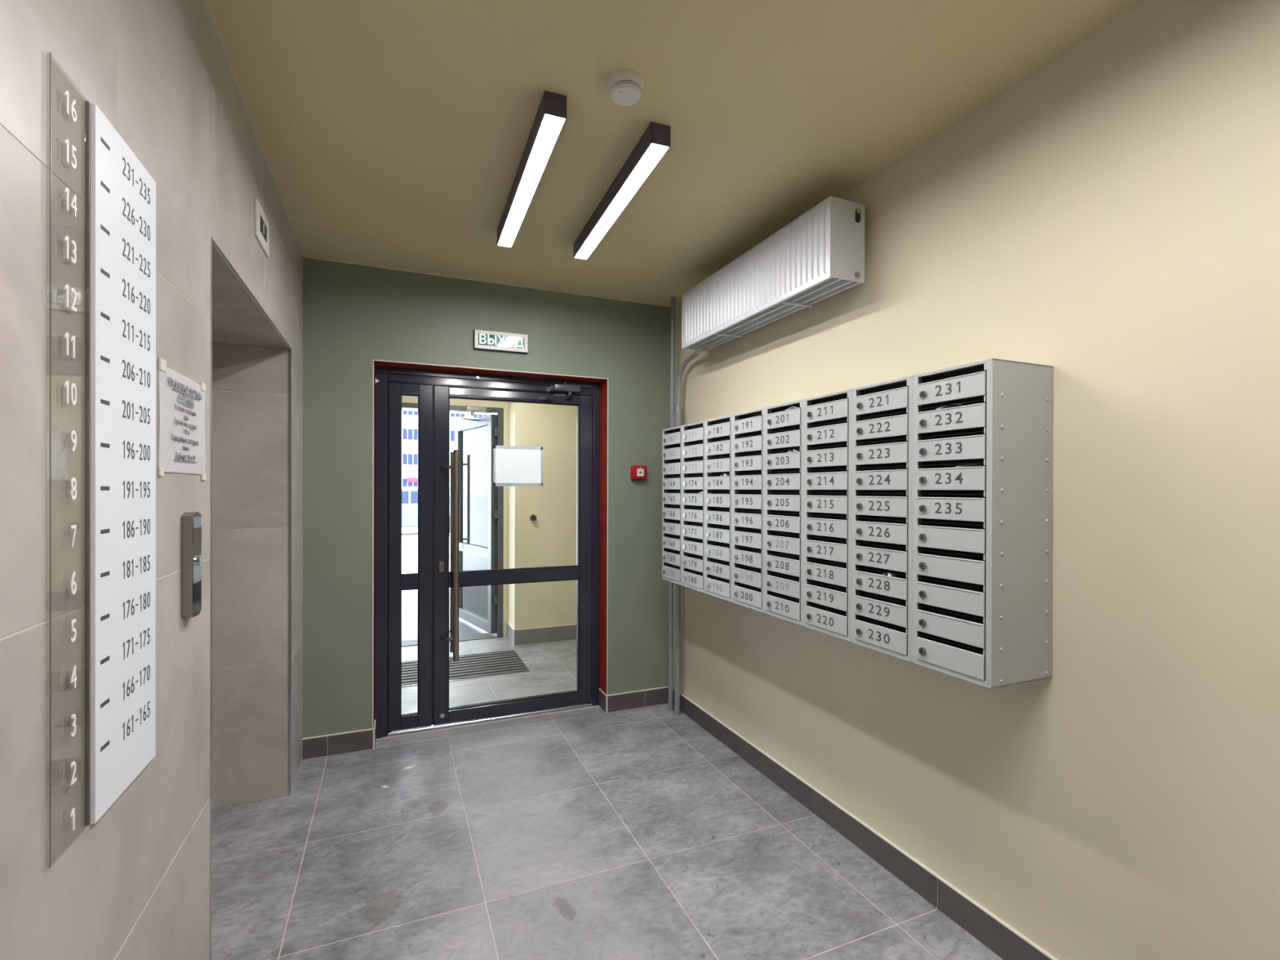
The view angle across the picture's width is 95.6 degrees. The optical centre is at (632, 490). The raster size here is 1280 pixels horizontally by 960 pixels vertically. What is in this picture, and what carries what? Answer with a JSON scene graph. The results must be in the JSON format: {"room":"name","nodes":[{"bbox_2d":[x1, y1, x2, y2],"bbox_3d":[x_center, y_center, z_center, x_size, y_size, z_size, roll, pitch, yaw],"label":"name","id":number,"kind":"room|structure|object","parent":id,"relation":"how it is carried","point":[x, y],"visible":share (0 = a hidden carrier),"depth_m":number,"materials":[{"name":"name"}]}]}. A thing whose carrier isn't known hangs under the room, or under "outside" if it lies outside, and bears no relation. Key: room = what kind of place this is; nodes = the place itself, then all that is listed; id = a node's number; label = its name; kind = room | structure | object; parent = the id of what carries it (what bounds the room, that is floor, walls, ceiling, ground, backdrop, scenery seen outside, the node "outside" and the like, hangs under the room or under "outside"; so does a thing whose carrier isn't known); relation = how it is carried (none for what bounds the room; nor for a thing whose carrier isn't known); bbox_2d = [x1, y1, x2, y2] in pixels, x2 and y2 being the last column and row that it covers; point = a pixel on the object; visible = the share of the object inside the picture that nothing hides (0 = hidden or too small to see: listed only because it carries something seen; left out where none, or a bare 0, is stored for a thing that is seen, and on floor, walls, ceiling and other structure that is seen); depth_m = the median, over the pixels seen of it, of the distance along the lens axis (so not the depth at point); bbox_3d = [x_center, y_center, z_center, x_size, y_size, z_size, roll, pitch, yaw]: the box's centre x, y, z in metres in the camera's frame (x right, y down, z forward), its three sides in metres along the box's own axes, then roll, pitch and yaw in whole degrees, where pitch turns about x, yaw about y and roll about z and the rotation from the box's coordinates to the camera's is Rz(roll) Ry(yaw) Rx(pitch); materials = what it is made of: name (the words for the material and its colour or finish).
{"room":"apartment building lobby","nodes":[
{"label":"apartment building lobby","id":0,"kind":"room"},
{"bbox_2d":[0,0,302,959],"bbox_3d":[-0.783,0.097,0.133,0.500,2.576,6.045,0,0,-23],"label":"wall","id":1,"kind":"structure","parent":0,"point":[133,883],"depth_m":1.15,"materials":[{"name":"tile"}]},
{"bbox_2d":[48,52,89,867],"bbox_3d":[-0.791,-0.039,0.815,0.007,1.077,0.106,0,0,-23],"label":"panel","id":2,"kind":"object","parent":1,"relation":"attached to","point":[73,677],"visible":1,"depth_m":0.86,"materials":[{"name":"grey plastic"}]},
{"bbox_2d":[89,102,155,824],"bbox_3d":[-0.864,-0.040,0.992,0.007,1.092,0.244,0,0,-23],"label":"board","id":3,"kind":"object","parent":1,"relation":"attached to","point":[122,708],"visible":1,"depth_m":0.97,"materials":[{"name":"white plastic"}]},
{"bbox_2d":[122,701,150,739],"bbox_3d":[-0.875,0.405,1.024,0.001,0.030,0.117,0,0,-23],"label":"range","id":4,"kind":"object","parent":3,"relation":"in","point":[137,718],"depth_m":1.02,"materials":[{"name":"grey"}]},
{"bbox_2d":[122,665,150,699],"bbox_3d":[-0.875,0.337,1.024,0.001,0.030,0.118,0,0,-23],"label":"range","id":5,"kind":"object","parent":3,"relation":"in","point":[136,681],"depth_m":1.02,"materials":[{"name":"grey"}]},
{"bbox_2d":[122,627,150,659],"bbox_3d":[-0.875,0.269,1.024,0.001,0.030,0.117,0,0,-23],"label":"range","id":6,"kind":"object","parent":3,"relation":"in","point":[136,642],"depth_m":1.02,"materials":[{"name":"grey"}]},
{"bbox_2d":[122,591,150,619],"bbox_3d":[-0.875,0.202,1.024,0.001,0.030,0.118,0,0,-23],"label":"range","id":7,"kind":"object","parent":3,"relation":"in","point":[135,605],"depth_m":1.02,"materials":[{"name":"grey"}]},
{"bbox_2d":[122,555,150,578],"bbox_3d":[-0.874,0.134,1.024,0.001,0.030,0.117,0,0,-23],"label":"range","id":8,"kind":"object","parent":3,"relation":"in","point":[134,566],"depth_m":1.02,"materials":[{"name":"grey"}]},
{"bbox_2d":[122,518,150,538],"bbox_3d":[-0.874,0.066,1.024,0.001,0.030,0.118,0,0,-23],"label":"range","id":9,"kind":"object","parent":3,"relation":"in","point":[132,528],"depth_m":1.02,"materials":[{"name":"grey"}]},
{"bbox_2d":[122,480,150,498],"bbox_3d":[-0.874,-0.001,1.023,0.001,0.030,0.117,0,0,-23],"label":"range","id":10,"kind":"object","parent":3,"relation":"in","point":[131,489],"depth_m":1.02,"materials":[{"name":"grey plastic"}]},
{"bbox_2d":[122,440,150,461],"bbox_3d":[-0.874,-0.069,1.023,0.001,0.030,0.118,0,0,-23],"label":"range","id":11,"kind":"object","parent":3,"relation":"in","point":[132,451],"depth_m":1.02,"materials":[{"name":"grey"}]},
{"bbox_2d":[122,400,150,424],"bbox_3d":[-0.873,-0.137,1.022,0.001,0.030,0.119,0,0,-23],"label":"range","id":12,"kind":"object","parent":3,"relation":"in","point":[134,411],"depth_m":1.02,"materials":[{"name":"grey"}]},
{"bbox_2d":[122,360,150,387],"bbox_3d":[-0.873,-0.204,1.022,0.001,0.030,0.120,0,0,-23],"label":"range","id":13,"kind":"object","parent":3,"relation":"in","point":[135,373],"depth_m":1.02,"materials":[{"name":"grey"}]},
{"bbox_2d":[122,319,150,351],"bbox_3d":[-0.873,-0.272,1.022,0.001,0.030,0.119,0,0,-23],"label":"range","id":14,"kind":"object","parent":3,"relation":"in","point":[135,335],"depth_m":1.02,"materials":[{"name":"grey"}]},
{"bbox_2d":[122,279,150,314],"bbox_3d":[-0.873,-0.340,1.022,0.001,0.030,0.120,0,0,-23],"label":"range","id":15,"kind":"object","parent":3,"relation":"in","point":[135,297],"depth_m":1.02,"materials":[{"name":"grey"}]},
{"bbox_2d":[122,238,150,277],"bbox_3d":[-0.873,-0.407,1.022,0.001,0.030,0.119,0,0,-23],"label":"range","id":16,"kind":"object","parent":3,"relation":"in","point":[135,257],"depth_m":1.02,"materials":[{"name":"grey"}]},
{"bbox_2d":[122,197,150,240],"bbox_3d":[-0.873,-0.475,1.022,0.001,0.030,0.120,0,0,-23],"label":"range","id":17,"kind":"object","parent":3,"relation":"in","point":[134,218],"depth_m":1.02,"materials":[{"name":"grey"}]},
{"bbox_2d":[122,157,150,204],"bbox_3d":[-0.872,-0.542,1.021,0.001,0.030,0.119,0,0,-23],"label":"range","id":18,"kind":"object","parent":3,"relation":"in","point":[133,178],"depth_m":1.02,"materials":[{"name":"grey"}]},
{"bbox_2d":[158,357,206,479],"bbox_3d":[-0.982,-0.143,1.273,0.004,0.235,0.306,0,0,-23],"label":"paper notice","id":19,"kind":"object","parent":1,"relation":"attached to","point":[182,448],"visible":1,"depth_m":1.24,"materials":[{"name":"white paper"}]},
{"bbox_2d":[181,511,202,617],"bbox_3d":[-0.979,0.163,1.292,0.028,0.231,0.064,0,0,-23],"label":"panel","id":20,"kind":"object","parent":1,"relation":"attached to","point":[191,522],"visible":1,"depth_m":1.26,"materials":[{"name":"silver metal"}]},
{"bbox_2d":[208,236,291,959],"bbox_3d":[-1.307,0.370,2.042,0.008,2.020,1.264,0,0,-23],"label":"trim","id":21,"kind":"structure","parent":1,"relation":"attached to","point":[213,243],"depth_m":2.10,"materials":[{"name":"silver metal"}]},
{"bbox_2d":[254,197,269,257],"bbox_3d":[-1.288,-0.909,2.018,0.008,0.124,0.204,0,0,-23],"label":"indicator","id":22,"kind":"object","parent":1,"relation":"attached to","point":[261,223],"visible":1,"depth_m":1.99,"materials":[{"name":"white plastic"}]},
{"bbox_2d":[401,395,508,637],"bbox_3d":[-2.090,0.092,5.175,1.905,2.560,0.200,0,0,-23],"label":"wall","id":23,"kind":"structure","parent":0,"point":[504,405],"depth_m":5.43,"materials":[{"name":"beige paint"}]},
{"bbox_2d":[401,408,497,414],"bbox_3d":[-2.362,0.043,6.999,7.000,2.710,3.380,0,0,-23],"label":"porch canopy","id":24,"kind":"object","parent":23,"relation":"attached to","point":[402,409],"visible":0.02,"depth_m":8.62,"materials":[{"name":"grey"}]},
{"bbox_2d":[401,402,503,646],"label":"door","id":25,"kind":"structure","parent":23,"relation":"in","point":[481,504],"depth_m":5.67,"materials":[{"name":"glass"}]},
{"bbox_2d":[506,622,514,644],"bbox_3d":[-1.117,1.304,5.296,0.010,0.142,0.327,0,0,-23],"label":"baseboard","id":26,"kind":"structure","parent":23,"relation":"attached to","point":[509,628],"depth_m":5.27,"materials":[{"name":"grey"}]},
{"bbox_2d":[302,257,670,737],"bbox_3d":[-0.761,0.091,3.474,2.301,2.576,0.210,0,0,-23],"label":"wall","id":27,"kind":"structure","parent":0,"point":[354,316],"depth_m":3.17,"materials":[{"name":"green paint"}]},
{"bbox_2d":[302,728,373,759],"bbox_3d":[-1.539,1.324,3.035,0.330,0.108,0.010,0,0,-23],"label":"baseboard","id":28,"kind":"structure","parent":27,"relation":"attached to","point":[330,744],"depth_m":3.03,"materials":[{"name":"grey"}]},
{"bbox_2d":[373,720,375,749],"bbox_3d":[-1.406,1.324,3.159,0.010,0.108,0.136,0,0,-23],"label":"baseboard","id":29,"kind":"structure","parent":27,"relation":"attached to","point":[374,728],"depth_m":3.10,"materials":[{"name":"grey"}]},
{"bbox_2d":[204,0,670,306],"bbox_3d":[0.431,-1.186,0.605,2.101,0.006,5.995,0,0,-23],"label":"trim","id":30,"kind":"structure","parent":27,"relation":"attached to","point":[206,2],"depth_m":2.32,"materials":[{"name":"beige paint"}]},
{"bbox_2d":[374,365,599,738],"bbox_3d":[-0.829,0.344,3.489,1.324,2.070,0.250,0,0,-23],"label":"door","id":31,"kind":"structure","parent":27,"relation":"in","point":[438,468],"depth_m":3.34,"materials":[{"name":"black metal"}]},
{"bbox_2d":[493,445,546,486],"bbox_3d":[-0.689,-0.148,3.551,0.323,0.246,0.002,0,0,-23],"label":"notice sheet","id":32,"kind":"object","parent":31,"relation":"attached to","point":[513,465],"visible":1,"depth_m":3.55,"materials":[{"name":"white paper"}]},
{"bbox_2d":[373,360,607,728],"bbox_3d":[-0.798,0.342,3.415,1.330,2.074,0.126,0,0,-23],"label":"trim","id":33,"kind":"structure","parent":27,"relation":"attached to","point":[603,382],"depth_m":3.63,"materials":[{"name":"black metal"}]},
{"bbox_2d":[473,329,528,353],"bbox_3d":[-0.757,-0.857,3.343,0.308,0.108,0.029,0,0,-23],"label":"exit sign","id":34,"kind":"object","parent":27,"relation":"attached to","point":[482,340],"visible":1,"depth_m":3.33,"materials":[{"name":"white plastic"}]},
{"bbox_2d":[598,688,607,712],"bbox_3d":[-0.189,1.326,3.663,0.010,0.108,0.136,0,0,-23],"label":"baseboard reveal","id":35,"kind":"structure","parent":27,"relation":"attached to","point":[602,696],"depth_m":3.65,"materials":[{"name":"grey"}]},
{"bbox_2d":[607,686,668,712],"bbox_3d":[0.045,1.327,3.692,0.442,0.108,0.010,0,0,-23],"label":"baseboard","id":36,"kind":"structure","parent":27,"relation":"attached to","point":[660,695],"depth_m":3.68,"materials":[{"name":"grey"}]},
{"bbox_2d":[631,465,646,479],"bbox_3d":[0.039,-0.113,3.667,0.100,0.092,0.044,0,0,-23],"label":"button","id":37,"kind":"object","parent":27,"relation":"attached to","point":[637,472],"visible":1,"depth_m":3.65,"materials":[{"name":"red plastic"}]},
{"bbox_2d":[507,401,577,629],"bbox_3d":[-0.549,0.095,5.636,1.295,2.560,0.527,0,0,-23],"label":"wall","id":38,"kind":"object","parent":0,"point":[550,540],"visible":0.21,"depth_m":5.26,"materials":[{"name":"beige paint"}]},
{"bbox_2d":[529,514,537,521],"bbox_3d":[-0.888,0.245,5.192,0.064,0.064,0.034,0,0,-23],"label":"door stop","id":39,"kind":"object","parent":38,"relation":"attached to","point":[533,517],"visible":1,"depth_m":5.18,"materials":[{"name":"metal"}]},
{"bbox_2d":[513,623,576,645],"bbox_3d":[-0.454,1.305,5.389,1.306,0.142,0.010,0,0,-23],"label":"baseboard","id":40,"kind":"object","parent":38,"relation":"attached to","point":[568,632],"visible":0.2,"depth_m":5.24,"materials":[{"name":"grey tile"}]},
{"bbox_2d":[211,633,1003,959],"bbox_3d":[-0.030,1.424,1.605,3.423,0.080,8.380,0,0,-23],"label":"floor","id":41,"kind":"structure","parent":0,"point":[592,833],"depth_m":2.19,"materials":[{"name":"tile"}]},
{"bbox_2d":[400,765,415,770],"bbox_3d":[-1.117,1.377,2.882,0.069,0.003,0.024,0,0,-40],"label":"paper scrap","id":42,"kind":"object","parent":41,"relation":"on","point":[411,766],"visible":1,"depth_m":2.88,"materials":[{"name":"white paper"}]},
{"bbox_2d":[401,649,529,686],"bbox_3d":[-1.561,1.372,4.431,1.423,0.010,0.633,0,0,-23],"label":"entrance mat","id":43,"kind":"object","parent":41,"relation":"on","point":[469,666],"visible":0.44,"depth_m":4.51,"materials":[{"name":"black rubber"}]},
{"bbox_2d":[666,297,675,712],"bbox_3d":[0.242,0.093,3.623,0.056,2.577,0.073,0,0,-23],"label":"pipe","id":44,"kind":"object","parent":41,"relation":"on","point":[670,709],"visible":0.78,"depth_m":3.61,"materials":[{"name":"grey metal"}]},
{"bbox_2d":[208,0,1142,306],"bbox_3d":[0.192,-1.240,0.555,2.821,0.100,6.325,0,0,-23],"label":"ceiling","id":45,"kind":"structure","parent":0,"point":[394,134],"depth_m":1.82,"materials":[{"name":"beige paint"}]},
{"bbox_2d":[497,90,566,248],"bbox_3d":[-0.413,-1.160,2.214,0.068,0.068,1.010,0,0,-21],"label":"strip light","id":46,"kind":"object","parent":45,"relation":"attached to","point":[550,118],"visible":1,"depth_m":2.01,"materials":[{"name":"grey plastic"}]},
{"bbox_2d":[573,121,670,259],"bbox_3d":[-0.082,-1.160,2.357,0.068,0.068,1.001,0,0,-20],"label":"strip light","id":47,"kind":"object","parent":45,"relation":"attached to","point":[654,144],"visible":1,"depth_m":2.18,"materials":[{"name":"grey plastic"}]},
{"bbox_2d":[608,69,643,106],"bbox_3d":[-0.021,-1.168,1.693,0.102,0.048,0.102,0,0,-23],"label":"smoke detector","id":48,"kind":"object","parent":45,"relation":"attached to","point":[625,86],"visible":1,"depth_m":1.66,"materials":[{"name":"white plastic"}]},
{"bbox_2d":[673,0,1279,959],"bbox_3d":[1.454,0.101,1.034,0.120,2.576,5.995,0,0,-23],"label":"wall","id":49,"kind":"structure","parent":0,"point":[1108,219],"depth_m":1.50,"materials":[{"name":"beige paint"}]},
{"bbox_2d":[662,425,682,585],"bbox_3d":[0.324,0.081,3.264,0.256,0.856,0.248,0,0,-23],"label":"mailbox","id":50,"kind":"object","parent":49,"relation":"attached to","point":[672,439],"visible":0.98,"depth_m":3.22,"materials":[{"name":"grey metal"}]},
{"bbox_2d":[671,350,703,717],"bbox_3d":[0.330,0.287,3.432,0.076,2.189,0.367,0,0,-23],"label":"pipe","id":51,"kind":"object","parent":49,"relation":"attached to","point":[677,713],"visible":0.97,"depth_m":3.55,"materials":[{"name":"beige metal"}]},
{"bbox_2d":[681,420,705,593],"bbox_3d":[0.419,0.082,3.035,0.256,0.856,0.248,0,0,-23],"label":"mailbox","id":52,"kind":"object","parent":49,"relation":"attached to","point":[693,434],"visible":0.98,"depth_m":2.98,"materials":[{"name":"grey metal"}]},
{"bbox_2d":[705,414,733,602],"bbox_3d":[0.514,0.082,2.806,0.256,0.856,0.248,0,0,-23],"label":"mailbox","id":53,"kind":"object","parent":49,"relation":"attached to","point":[718,431],"visible":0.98,"depth_m":2.76,"materials":[{"name":"grey metal"}]},
{"bbox_2d":[732,407,764,613],"bbox_3d":[0.609,0.083,2.577,0.256,0.856,0.248,0,0,-23],"label":"mailbox","id":54,"kind":"object","parent":49,"relation":"attached to","point":[748,427],"visible":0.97,"depth_m":2.53,"materials":[{"name":"grey metal"}]},
{"bbox_2d":[681,195,864,351],"bbox_3d":[0.591,-0.927,2.697,0.203,0.300,1.181,0,0,-23],"label":"radiator","id":55,"kind":"object","parent":49,"relation":"attached to","point":[819,255],"visible":1,"depth_m":2.41,"materials":[{"name":"white metal"}]},
{"bbox_2d":[764,399,804,626],"bbox_3d":[0.704,0.084,2.348,0.256,0.856,0.248,0,0,-23],"label":"mailbox","id":56,"kind":"object","parent":49,"relation":"attached to","point":[784,429],"visible":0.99,"depth_m":2.30,"materials":[{"name":"grey metal"}]},
{"bbox_2d":[785,406,799,410],"bbox_3d":[0.636,-0.320,2.269,0.068,0.014,0.070,0,0,-23],"label":"leaflet","id":57,"kind":"object","parent":56,"relation":"in","point":[791,407],"visible":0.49,"depth_m":2.28,"materials":[{"name":"white paper"}]},
{"bbox_2d":[787,448,800,452],"bbox_3d":[0.638,-0.153,2.264,0.068,0.013,0.050,0,0,-23],"label":"leaflet","id":58,"kind":"object","parent":56,"relation":"in","point":[793,451],"visible":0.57,"depth_m":2.26,"materials":[{"name":"white paper"}]},
{"bbox_2d":[803,388,852,642],"bbox_3d":[0.799,0.084,2.119,0.256,0.856,0.248,0,0,-23],"label":"mailbox","id":59,"kind":"object","parent":49,"relation":"attached to","point":[828,418],"visible":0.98,"depth_m":2.07,"materials":[{"name":"grey metal"}]},
{"bbox_2d":[672,688,1057,959],"bbox_3d":[1.393,1.335,1.006,0.010,0.108,5.984,0,0,-23],"label":"baseboard","id":60,"kind":"structure","parent":49,"relation":"attached to","point":[1004,940],"depth_m":2.12,"materials":[{"name":"grey"}]},
{"bbox_2d":[851,375,913,662],"bbox_3d":[0.894,0.085,1.890,0.256,0.856,0.248,0,0,-23],"label":"mailbox","id":61,"kind":"object","parent":49,"relation":"attached to","point":[882,518],"visible":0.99,"depth_m":1.84,"materials":[{"name":"grey metal"}]},
{"bbox_2d":[882,573,897,576],"bbox_3d":[0.817,0.264,1.832,0.068,0.011,0.035,0,0,-23],"label":"leaflet","id":62,"kind":"object","parent":61,"relation":"in","point":[888,574],"visible":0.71,"depth_m":1.82,"materials":[{"name":"white paper"}]},
{"bbox_2d":[911,358,1053,688],"bbox_3d":[0.990,0.086,1.659,0.256,0.856,0.252,0,0,-23],"label":"mailbox","id":63,"kind":"object","parent":49,"relation":"attached to","point":[983,532],"visible":1,"depth_m":1.57,"materials":[{"name":"grey metal"}]},
{"bbox_2d":[937,404,964,409],"bbox_3d":[0.904,-0.234,1.625,0.068,0.012,0.090,0,0,-23],"label":"leaflet","id":64,"kind":"object","parent":63,"relation":"in","point":[944,406],"visible":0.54,"depth_m":1.64,"materials":[{"name":"white paper"}]},
{"bbox_2d":[955,464,977,466],"bbox_3d":[0.926,-0.066,1.571,0.068,0.008,0.080,0,0,-23],"label":"leaflet","id":65,"kind":"object","parent":63,"relation":"in","point":[966,465],"visible":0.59,"depth_m":1.59,"materials":[{"name":"white paper"}]},
{"label":"outside","id":66,"kind":"structure","parent":0,"visible":0},
{"bbox_2d":[401,527,449,591],"bbox_3d":[-10.760,1.396,65.088,150.000,0.270,111.520,0,0,-23],"label":"snowy ground","id":67,"kind":"structure","parent":66,"point":[409,535],"depth_m":13.14,"materials":[{"name":"white snow"}]},
{"bbox_2d":[401,486,417,528],"bbox_3d":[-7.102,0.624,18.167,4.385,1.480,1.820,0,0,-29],"label":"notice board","id":68,"kind":"object","parent":67,"relation":"on","point":[409,494],"visible":0.02,"depth_m":17.43,"materials":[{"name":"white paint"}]},
{"bbox_2d":[401,410,488,486],"bbox_3d":[-21.779,-7.557,78.635,70.600,17.530,12.600,0,0,-23],"label":"apartment building","id":69,"kind":"structure","parent":67,"relation":"on","point":[409,419],"depth_m":70.10,"materials":[{"name":"white painted plaster"},{"name":"blue glass"}]},
{"bbox_2d":[406,477,417,482],"bbox_3d":[-26.646,-1.291,69.923,1.150,0.550,0.200,0,0,-23],"label":"shop sign","id":70,"kind":"object","parent":69,"relation":"attached to","point":[408,479],"visible":1,"depth_m":69.86,"materials":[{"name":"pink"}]},
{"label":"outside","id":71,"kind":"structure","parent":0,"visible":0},
{"bbox_2d":[401,588,487,640],"bbox_3d":[-2.254,1.525,6.734,7.000,0.288,2.800,0,0,-23],"label":"paved square","id":72,"kind":"structure","parent":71,"point":[410,598],"depth_m":6.08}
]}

